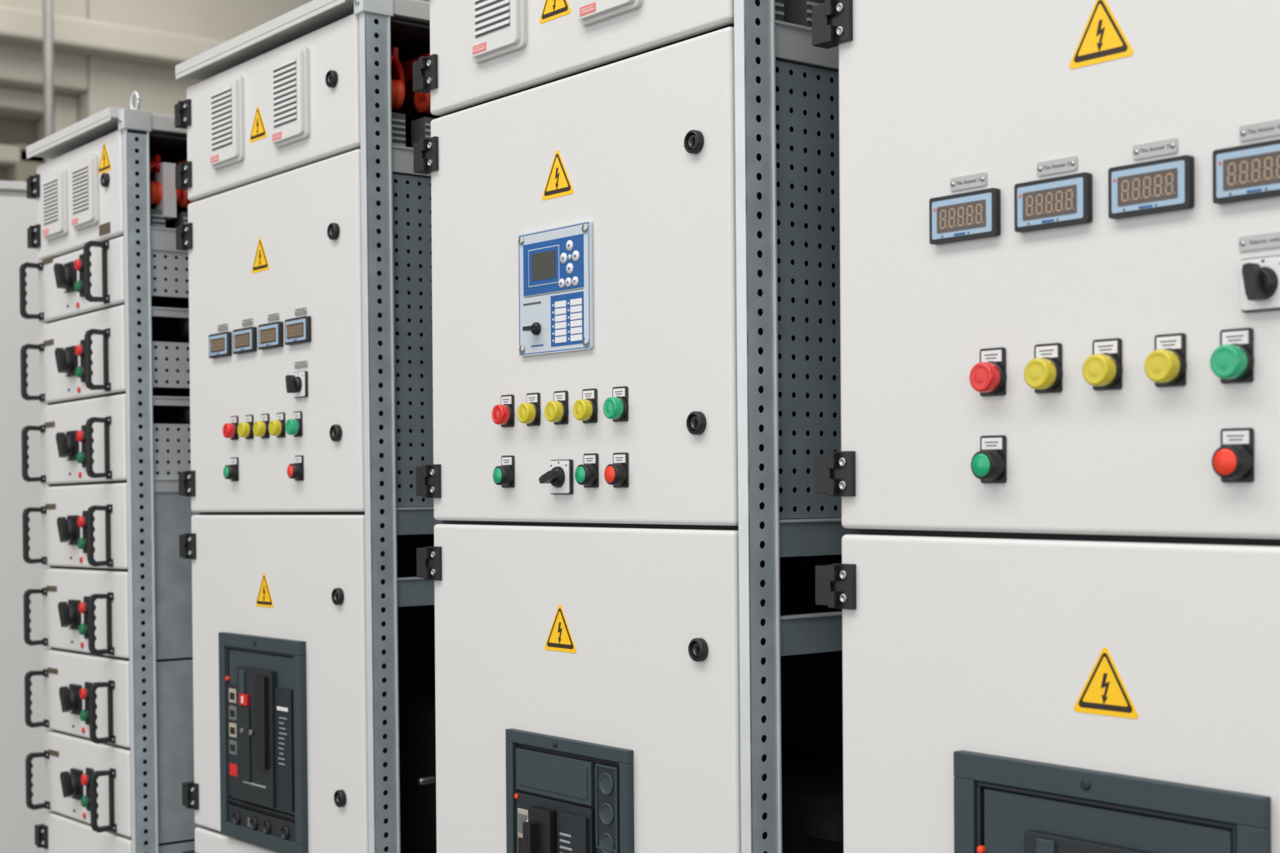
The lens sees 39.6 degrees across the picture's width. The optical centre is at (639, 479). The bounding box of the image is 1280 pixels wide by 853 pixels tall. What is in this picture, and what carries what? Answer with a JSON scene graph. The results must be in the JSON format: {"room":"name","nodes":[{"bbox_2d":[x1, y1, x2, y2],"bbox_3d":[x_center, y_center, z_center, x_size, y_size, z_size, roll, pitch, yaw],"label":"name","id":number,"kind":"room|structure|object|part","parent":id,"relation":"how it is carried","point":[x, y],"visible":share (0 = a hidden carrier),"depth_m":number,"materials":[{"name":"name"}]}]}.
{"room":"electrical room","nodes":[
{"label":"electrical room","id":0,"kind":"room"},
{"bbox_2d":[0,0,429,182],"bbox_3d":[-7.527,-1.855,11.110,17.000,6.400,1.250,0,0,-38],"label":"wall","id":1,"kind":"structure","parent":0,"point":[105,51],"depth_m":13.41,"materials":[{"name":"paint"}]},
{"bbox_2d":[42,0,53,163],"bbox_3d":[-4.261,-1.875,12.657,0.100,6.400,0.390,0,0,-38],"label":"pole","id":2,"kind":"object","parent":1,"relation":"attached to","point":[47,5],"depth_m":12.50,"materials":[{"name":"grey metal"}]},
{"bbox_3d":[-0.747,1.355,2.593,17.000,0.100,23.000,0,0,-38],"label":"floor","id":3,"kind":"structure","parent":0,"visible":0},
{"bbox_2d":[0,180,52,852],"bbox_3d":[-2.071,0.205,5.573,0.920,2.215,0.490,0,0,-19],"label":"tall cabinet","id":4,"kind":"object","parent":3,"relation":"on","point":[18,212],"visible":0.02,"depth_m":5.39,"materials":[{"name":"metal"}]},
{"bbox_2d":[19,91,203,852],"bbox_3d":[-1.056,0.230,4.229,0.659,2.164,0.652,0,-1,-38],"label":"tall cabinet","id":5,"kind":"object","parent":3,"relation":"on","point":[113,344],"visible":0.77,"depth_m":3.92,"materials":[{"name":"metal"}]},
{"bbox_2d":[41,167,68,240],"bbox_3d":[-1.369,-0.644,4.150,0.020,0.156,0.134,0,-1,-38],"label":"vent grille","id":6,"kind":"object","parent":5,"relation":"attached to","point":[55,181],"depth_m":4.13,"materials":[{"name":"paint"}]},
{"bbox_3d":[-1.280,-0.645,4.072,0.022,0.228,0.515,0,-1,-38],"label":"door","id":7,"kind":"part","parent":5,"relation":"part of","materials":[{"name":"white metal"}]},
{"bbox_3d":[-1.277,-0.453,4.069,0.022,0.144,0.515,0,-1,-38],"label":"drawer","id":8,"kind":"part","parent":5,"relation":"part of","materials":[{"name":"white metal"}]},
{"bbox_3d":[-1.274,-0.282,4.066,0.022,0.188,0.515,0,-1,-38],"label":"drawer","id":9,"kind":"part","parent":5,"relation":"part of","materials":[{"name":"white metal"}]},
{"bbox_3d":[-1.270,-0.088,4.064,0.022,0.188,0.515,0,-1,-38],"label":"drawer","id":10,"kind":"part","parent":5,"relation":"part of","materials":[{"name":"white metal"}]},
{"bbox_3d":[-1.267,0.105,4.061,0.022,0.188,0.515,0,-1,-38],"label":"drawer","id":11,"kind":"part","parent":5,"relation":"part of","materials":[{"name":"white metal"}]},
{"bbox_2d":[70,153,99,231],"bbox_3d":[-1.254,-0.648,4.006,0.020,0.156,0.138,0,-1,-38],"label":"vent grille","id":12,"kind":"object","parent":5,"relation":"attached to","point":[85,167],"depth_m":3.98,"materials":[{"name":"paint"}]},
{"bbox_3d":[-1.264,0.299,4.058,0.022,0.188,0.515,0,-1,-38],"label":"drawer","id":13,"kind":"part","parent":5,"relation":"part of","materials":[{"name":"white metal"}]},
{"bbox_3d":[-1.260,0.493,4.055,0.022,0.188,0.515,0,-1,-38],"label":"drawer","id":14,"kind":"part","parent":5,"relation":"part of","materials":[{"name":"white metal"}]},
{"bbox_3d":[-1.257,0.686,4.053,0.022,0.188,0.515,0,-1,-38],"label":"drawer","id":15,"kind":"part","parent":5,"relation":"part of","materials":[{"name":"white metal"}]},
{"bbox_3d":[-1.252,0.985,4.048,0.022,0.397,0.515,0,-1,-38],"label":"door","id":16,"kind":"part","parent":5,"relation":"part of","materials":[{"name":"white metal"}]},
{"bbox_3d":[-1.077,0.247,3.849,0.048,2.000,0.006,0,-1,-38],"label":"perforated post","id":17,"kind":"part","parent":5,"relation":"part of","materials":[{"name":"grey metal"}]},
{"bbox_3d":[-0.886,-0.454,4.031,0.475,0.100,0.001,0,-1,-38],"label":"perforated panel","id":18,"kind":"part","parent":5,"relation":"part of","materials":[{"name":"grey metal"}]},
{"bbox_3d":[-0.882,-0.254,4.028,0.475,0.100,0.001,0,-1,-38],"label":"perforated panel","id":19,"kind":"part","parent":5,"relation":"part of","materials":[{"name":"grey metal"}]},
{"bbox_3d":[-0.879,-0.064,4.025,0.475,0.120,0.001,0,-1,-38],"label":"perforated panel","id":20,"kind":"part","parent":5,"relation":"part of","materials":[{"name":"grey metal"}]},
{"bbox_2d":[174,0,443,852],"bbox_3d":[-0.494,0.193,3.632,0.641,2.230,0.836,0,-1,-38],"label":"tall cabinet","id":21,"kind":"object","parent":3,"relation":"on","point":[307,234],"visible":0.68,"depth_m":3.35,"materials":[{"name":"metal"}]},
{"bbox_2d":[208,73,244,169],"bbox_3d":[-0.834,-0.719,3.573,0.020,0.172,0.136,0,-1,-38],"label":"vent grille","id":22,"kind":"object","parent":21,"relation":"attached to","point":[226,92],"depth_m":3.55,"materials":[{"name":"paint"}]},
{"bbox_2d":[222,415,238,439],"bbox_3d":[-0.820,-0.104,3.558,0.023,0.048,0.033,0,-1,-38],"label":"light","id":23,"kind":"object","parent":21,"relation":"attached to","point":[229,428],"depth_m":3.55,"materials":[{"name":"red plastic"}]},
{"bbox_3d":[-0.700,0.951,3.449,0.022,0.458,0.722,0,-1,-38],"label":"door","id":24,"kind":"part","parent":21,"relation":"part of","materials":[{"name":"white metal"}]},
{"bbox_2d":[237,414,253,439],"bbox_3d":[-0.778,-0.104,3.506,0.023,0.048,0.033,0,-1,-38],"label":"light","id":25,"kind":"object","parent":21,"relation":"attached to","point":[245,428],"depth_m":3.50,"materials":[{"name":"yellow plastic"}]},
{"bbox_2d":[253,413,269,438],"bbox_3d":[-0.736,-0.105,3.452,0.023,0.048,0.033,0,-1,-38],"label":"light","id":26,"kind":"object","parent":21,"relation":"attached to","point":[260,428],"depth_m":3.45,"materials":[{"name":"yellow plastic"}]},
{"bbox_3d":[-0.722,-0.712,3.465,0.022,0.239,0.722,0,-1,-38],"label":"door","id":27,"kind":"part","parent":21,"relation":"part of","materials":[{"name":"white metal"}]},
{"bbox_3d":[-0.716,-0.262,3.460,0.022,0.649,0.722,0,-1,-38],"label":"door","id":28,"kind":"part","parent":21,"relation":"part of","materials":[{"name":"white metal"}]},
{"bbox_2d":[268,412,285,437],"bbox_3d":[-0.695,-0.105,3.401,0.023,0.048,0.033,0,-1,-38],"label":"light","id":29,"kind":"object","parent":21,"relation":"attached to","point":[277,427],"depth_m":3.39,"materials":[{"name":"yellow plastic"}]},
{"bbox_3d":[-0.707,0.392,3.454,0.022,0.648,0.722,0,-1,-38],"label":"door","id":30,"kind":"part","parent":21,"relation":"part of","materials":[{"name":"white metal"}]},
{"bbox_2d":[270,44,310,147],"bbox_3d":[-0.664,-0.724,3.359,0.020,0.172,0.136,0,-1,-38],"label":"vent grille","id":31,"kind":"object","parent":21,"relation":"attached to","point":[290,64],"depth_m":3.34,"materials":[{"name":"paint"}]},
{"bbox_2d":[285,411,302,436],"bbox_3d":[-0.652,-0.105,3.346,0.023,0.048,0.033,0,-1,-38],"label":"light","id":32,"kind":"object","parent":21,"relation":"attached to","point":[294,426],"depth_m":3.34,"materials":[{"name":"green plastic"}]},
{"bbox_2d":[285,370,308,398],"bbox_3d":[-0.647,-0.179,3.333,0.032,0.049,0.049,0,-1,-38],"label":"switch","id":33,"kind":"object","parent":21,"relation":"attached to","point":[296,384],"depth_m":3.32,"materials":[{"name":"black plastic"}]},
{"bbox_3d":[-0.457,0.206,3.165,0.048,2.075,0.003,0,-1,-38],"label":"perforated post","id":34,"kind":"part","parent":21,"relation":"part of","materials":[{"name":"grey metal"}]},
{"bbox_3d":[-0.260,-0.252,3.341,0.475,0.600,0.003,0,-1,-38],"label":"perforated panel","id":35,"kind":"part","parent":21,"relation":"part of","materials":[{"name":"grey metal"}]},
{"bbox_2d":[412,0,849,852],"bbox_3d":[0.115,0.186,2.762,0.650,2.230,0.815,0,0,-38],"label":"tall cabinet","id":36,"kind":"object","parent":3,"relation":"on","point":[635,204],"visible":0.68,"depth_m":2.48,"materials":[{"name":"metal"}]},
{"bbox_2d":[470,0,527,63],"bbox_3d":[-0.219,-0.730,2.701,0.020,0.169,0.138,0,0,-38],"label":"vent grille","id":37,"kind":"object","parent":36,"relation":"attached to","point":[499,28],"depth_m":2.69,"materials":[{"name":"paint"}]},
{"bbox_2d":[491,394,514,426],"bbox_3d":[-0.208,-0.105,2.690,0.024,0.048,0.033,0,0,-38],"label":"light","id":38,"kind":"object","parent":36,"relation":"attached to","point":[503,414],"depth_m":2.68,"materials":[{"name":"red plastic"}]},
{"bbox_2d":[517,392,540,426],"bbox_3d":[-0.166,-0.105,2.637,0.024,0.048,0.033,0,0,-38],"label":"light","id":39,"kind":"object","parent":36,"relation":"attached to","point":[529,411],"depth_m":2.63,"materials":[{"name":"yellow plastic"}]},
{"bbox_2d":[538,459,573,494],"bbox_3d":[-0.124,-0.004,2.578,0.033,0.050,0.050,0,0,-38],"label":"switch","id":40,"kind":"object","parent":36,"relation":"attached to","point":[558,476],"depth_m":2.57,"materials":[{"name":"black plastic"}]},
{"bbox_2d":[544,391,568,424],"bbox_3d":[-0.122,-0.105,2.582,0.024,0.048,0.033,0,0,-38],"label":"light","id":41,"kind":"object","parent":36,"relation":"attached to","point":[557,410],"depth_m":2.58,"materials":[{"name":"yellow plastic"}]},
{"bbox_3d":[-0.105,-0.718,2.591,0.022,0.252,0.734,0,0,-38],"label":"door","id":42,"kind":"part","parent":36,"relation":"part of","materials":[{"name":"white metal"}]},
{"bbox_3d":[-0.101,-0.261,2.590,0.022,0.647,0.734,0,0,-38],"label":"door","id":43,"kind":"part","parent":36,"relation":"part of","materials":[{"name":"white metal"}]},
{"bbox_2d":[573,388,597,423],"bbox_3d":[-0.079,-0.105,2.527,0.024,0.048,0.033,0,0,-38],"label":"light","id":44,"kind":"object","parent":36,"relation":"attached to","point":[585,408],"depth_m":2.52,"materials":[{"name":"yellow plastic"}]},
{"bbox_3d":[-0.096,0.394,2.587,0.022,0.651,0.734,0,0,-38],"label":"door","id":45,"kind":"part","parent":36,"relation":"part of","materials":[{"name":"white metal"}]},
{"bbox_2d":[577,0,643,26],"bbox_3d":[-0.046,-0.732,2.485,0.020,0.169,0.138,0,0,-38],"label":"vent grille","id":46,"kind":"object","parent":36,"relation":"attached to","point":[589,12],"depth_m":2.48,"materials":[{"name":"paint"}]},
{"bbox_2d":[603,386,628,422],"bbox_3d":[-0.035,-0.106,2.472,0.024,0.048,0.033,0,0,-38],"label":"light","id":47,"kind":"object","parent":36,"relation":"attached to","point":[615,406],"depth_m":2.47,"materials":[{"name":"green plastic"}]},
{"bbox_3d":[0.159,0.196,2.293,0.048,2.100,0.006,0,0,-38],"label":"perforated post","id":48,"kind":"part","parent":36,"relation":"part of","materials":[{"name":"grey metal"}]},
{"bbox_3d":[0.358,-0.250,2.466,0.475,0.600,0.002,0,0,-38],"label":"perforated panel","id":49,"kind":"part","parent":36,"relation":"part of","materials":[{"name":"grey metal"}]},
{"bbox_2d":[812,0,1279,852],"bbox_3d":[0.699,0.184,2.032,0.642,2.224,0.817,0,0,-38],"label":"tall cabinet","id":50,"kind":"object","parent":3,"relation":"on","point":[1055,472],"visible":1,"depth_m":1.89,"materials":[{"name":"metal"}]},
{"bbox_2d":[968,346,1006,396],"bbox_3d":[0.380,-0.119,1.948,0.025,0.052,0.036,0,0,-38],"label":"light","id":51,"kind":"object","parent":50,"relation":"attached to","point":[988,374],"depth_m":1.94,"materials":[{"name":"red plastic"}]},
{"bbox_2d":[1023,342,1062,393],"bbox_3d":[0.427,-0.119,1.889,0.025,0.052,0.036,0,0,-38],"label":"light","id":52,"kind":"object","parent":50,"relation":"attached to","point":[1043,362],"depth_m":1.88,"materials":[{"name":"yellow plastic"}]},
{"bbox_3d":[0.479,-0.265,1.859,0.022,0.645,0.745,0,0,-38],"label":"door","id":53,"kind":"part","parent":50,"relation":"part of","materials":[{"name":"white metal"}]},
{"bbox_3d":[0.483,0.391,1.859,0.022,0.653,0.745,0,0,-38],"label":"door","id":54,"kind":"part","parent":50,"relation":"part of","materials":[{"name":"white metal"}]},
{"bbox_3d":[0.717,0.218,2.033,0.601,2.155,0.778,0,0,-38],"label":"frame","id":55,"kind":"part","parent":50,"relation":"part of","materials":[{"name":"white metal"}]},
{"bbox_2d":[1082,337,1123,390],"bbox_3d":[0.474,-0.119,1.829,0.025,0.052,0.036,0,0,-38],"label":"light","id":56,"kind":"object","parent":50,"relation":"attached to","point":[1102,357],"depth_m":1.82,"materials":[{"name":"yellow plastic"}]},
{"bbox_2d":[1144,333,1186,386],"bbox_3d":[0.522,-0.119,1.769,0.025,0.052,0.036,0,0,-38],"label":"light","id":57,"kind":"object","parent":50,"relation":"attached to","point":[1165,353],"depth_m":1.76,"materials":[{"name":"yellow plastic"}]},
{"bbox_2d":[1209,327,1254,383],"bbox_3d":[0.568,-0.120,1.711,0.025,0.052,0.036,0,0,-38],"label":"light","id":58,"kind":"object","parent":50,"relation":"attached to","point":[1232,349],"depth_m":1.71,"materials":[{"name":"green plastic"}]},
{"bbox_2d":[1240,254,1279,312],"bbox_3d":[0.585,-0.186,1.682,0.033,0.051,0.051,0,0,-38],"label":"switch","id":59,"kind":"object","parent":50,"relation":"attached to","point":[1260,273],"depth_m":1.68,"materials":[{"name":"black plastic"}]}
]}

